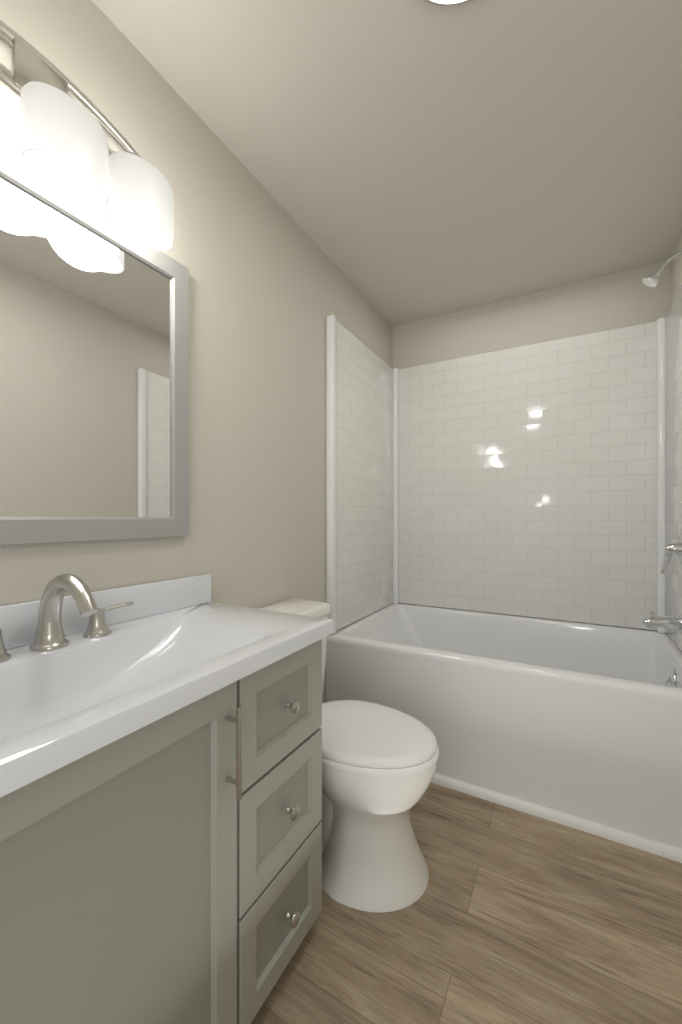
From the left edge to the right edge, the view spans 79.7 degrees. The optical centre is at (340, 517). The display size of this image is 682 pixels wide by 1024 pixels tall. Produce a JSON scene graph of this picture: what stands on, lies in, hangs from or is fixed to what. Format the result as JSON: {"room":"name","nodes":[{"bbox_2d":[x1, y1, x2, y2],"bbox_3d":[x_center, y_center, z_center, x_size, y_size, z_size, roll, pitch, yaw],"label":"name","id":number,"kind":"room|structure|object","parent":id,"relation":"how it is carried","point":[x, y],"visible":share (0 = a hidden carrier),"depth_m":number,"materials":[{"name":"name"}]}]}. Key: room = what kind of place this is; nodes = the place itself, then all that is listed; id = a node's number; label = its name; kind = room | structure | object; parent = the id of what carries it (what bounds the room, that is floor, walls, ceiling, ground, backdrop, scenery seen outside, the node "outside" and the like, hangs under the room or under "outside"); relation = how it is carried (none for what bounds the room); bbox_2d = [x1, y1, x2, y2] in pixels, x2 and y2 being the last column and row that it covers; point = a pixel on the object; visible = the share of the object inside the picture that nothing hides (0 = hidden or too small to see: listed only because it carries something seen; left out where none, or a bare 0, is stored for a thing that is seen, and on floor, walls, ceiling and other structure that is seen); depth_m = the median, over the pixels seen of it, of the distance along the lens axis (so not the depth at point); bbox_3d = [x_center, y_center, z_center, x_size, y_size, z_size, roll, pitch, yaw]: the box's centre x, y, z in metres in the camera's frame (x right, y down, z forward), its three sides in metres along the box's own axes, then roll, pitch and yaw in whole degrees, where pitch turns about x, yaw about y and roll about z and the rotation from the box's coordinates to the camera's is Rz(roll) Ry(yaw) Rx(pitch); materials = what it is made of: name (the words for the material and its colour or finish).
{"room":"bathroom","nodes":[
{"label":"bathroom","id":0,"kind":"room"},
{"bbox_2d":[0,0,391,702],"bbox_3d":[-0.509,-0.088,1.355,0.100,2.440,3.576,0,0,29],"label":"wall","id":1,"kind":"structure","parent":0,"point":[272,286],"depth_m":1.44,"materials":[{"name":"beige paint"}]},
{"bbox_2d":[0,20,173,250],"bbox_3d":[-0.610,-0.883,0.887,0.174,0.330,0.593,0,0,29],"label":"sconce","id":2,"kind":"object","parent":1,"relation":"attached to","point":[68,153],"visible":1,"depth_m":0.91,"materials":[{"name":"white glass"}]},
{"bbox_2d":[0,145,188,545],"bbox_3d":[-0.670,-0.357,0.937,0.020,0.833,0.779,0,0,29],"label":"mirror","id":3,"kind":"object","parent":1,"relation":"attached to","point":[94,374],"visible":0.86,"depth_m":1.01,"materials":[{"name":"grey mirror"}]},
{"bbox_2d":[92,0,681,326],"bbox_3d":[0.193,-1.338,0.965,1.706,0.060,3.576,0,0,29],"label":"ceiling","id":4,"kind":"structure","parent":0,"point":[405,161],"depth_m":1.36,"materials":[{"name":"grey paint"}]},
{"bbox_2d":[424,0,469,5],"bbox_3d":[0.263,-1.266,0.875,0.304,0.082,0.304,0,0,29],"label":"flush-mount ceiling light","id":5,"kind":"object","parent":4,"relation":"attached to","point":[445,2],"visible":0.96,"depth_m":1.01,"materials":[{"name":"white glass"}]},
{"bbox_2d":[251,783,681,1023],"bbox_3d":[0.193,1.162,0.965,1.706,0.060,3.576,0,0,29],"label":"floor","id":6,"kind":"structure","parent":0,"point":[511,916],"depth_m":1.10,"materials":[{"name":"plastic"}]},
{"bbox_2d":[0,574,333,1023],"bbox_3d":[-0.457,0.659,0.828,0.496,0.944,0.944,0,0,29],"label":"bathroom vanity","id":7,"kind":"object","parent":6,"relation":"on","point":[160,802],"visible":0.96,"depth_m":0.76,"materials":[{"name":"grey"}]},
{"bbox_2d":[0,574,133,661],"bbox_3d":[-0.575,0.198,0.854,0.198,0.161,0.376,0,0,29],"label":"faucet","id":8,"kind":"object","parent":7,"relation":"on","point":[49,635],"visible":1,"depth_m":0.86,"materials":[{"name":"silver metal"}]},
{"bbox_2d":[259,599,438,912],"bbox_3d":[-0.014,0.739,1.405,0.698,0.784,0.446,0,0,29],"label":"toilet","id":9,"kind":"object","parent":6,"relation":"on","point":[379,762],"visible":0.69,"depth_m":1.23,"materials":[{"name":"white ceramic"}]},
{"bbox_2d":[326,603,681,848],"bbox_3d":[0.794,0.857,2.049,1.502,0.549,0.895,0,0,29],"label":"bathtub","id":10,"kind":"object","parent":6,"relation":"on","point":[581,720],"visible":0.81,"depth_m":1.66,"materials":[{"name":"white ceramic"}]},
{"bbox_2d":[431,773,681,862],"bbox_3d":[0.574,1.116,1.652,1.474,0.032,0.022,0,0,29],"label":"baseboard","id":11,"kind":"structure","parent":10,"relation":"attached to","point":[626,838],"depth_m":1.51,"materials":[{"name":"white wood"}]},
{"bbox_2d":[392,261,669,368],"bbox_3d":[1.036,-0.088,2.485,1.506,2.440,0.100,0,0,29],"label":"wall","id":12,"kind":"structure","parent":0,"point":[626,298],"depth_m":2.37,"materials":[{"name":"beige paint"}]},
{"bbox_2d":[326,285,681,650],"bbox_3d":[0.796,-0.211,2.052,1.503,1.581,0.888,0,0,29],"label":"shower surround","id":13,"kind":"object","parent":12,"relation":"attached to","point":[543,480],"depth_m":2.31,"materials":[{"name":"tile"}]},
{"bbox_2d":[642,611,681,630],"bbox_3d":[1.367,0.440,1.735,0.142,0.076,0.072,0,0,29],"label":"tub spout","id":14,"kind":"object","parent":13,"relation":"attached to","point":[669,622],"visible":1,"depth_m":1.72,"materials":[{"name":"silver metal"}]},
{"bbox_2d":[660,530,681,573],"bbox_3d":[1.393,0.144,1.721,0.082,0.193,0.170,0,0,29],"label":"shower valve","id":15,"kind":"object","parent":13,"relation":"attached to","point":[673,548],"visible":1,"depth_m":1.71,"materials":[{"name":"silver metal"}]},
{"bbox_2d":[670,230,681,306],"bbox_3d":[0.895,-0.088,0.576,0.100,2.440,3.576,0,0,29],"label":"wall","id":16,"kind":"structure","parent":0,"point":[675,274],"depth_m":1.95,"materials":[{"name":"beige paint"}]},
{"bbox_2d":[642,251,681,286],"bbox_3d":[1.379,-1.061,1.729,0.170,0.143,0.066,0,0,29],"label":"shower head","id":17,"kind":"object","parent":16,"relation":"attached to","point":[651,279],"visible":1,"depth_m":1.73}
]}

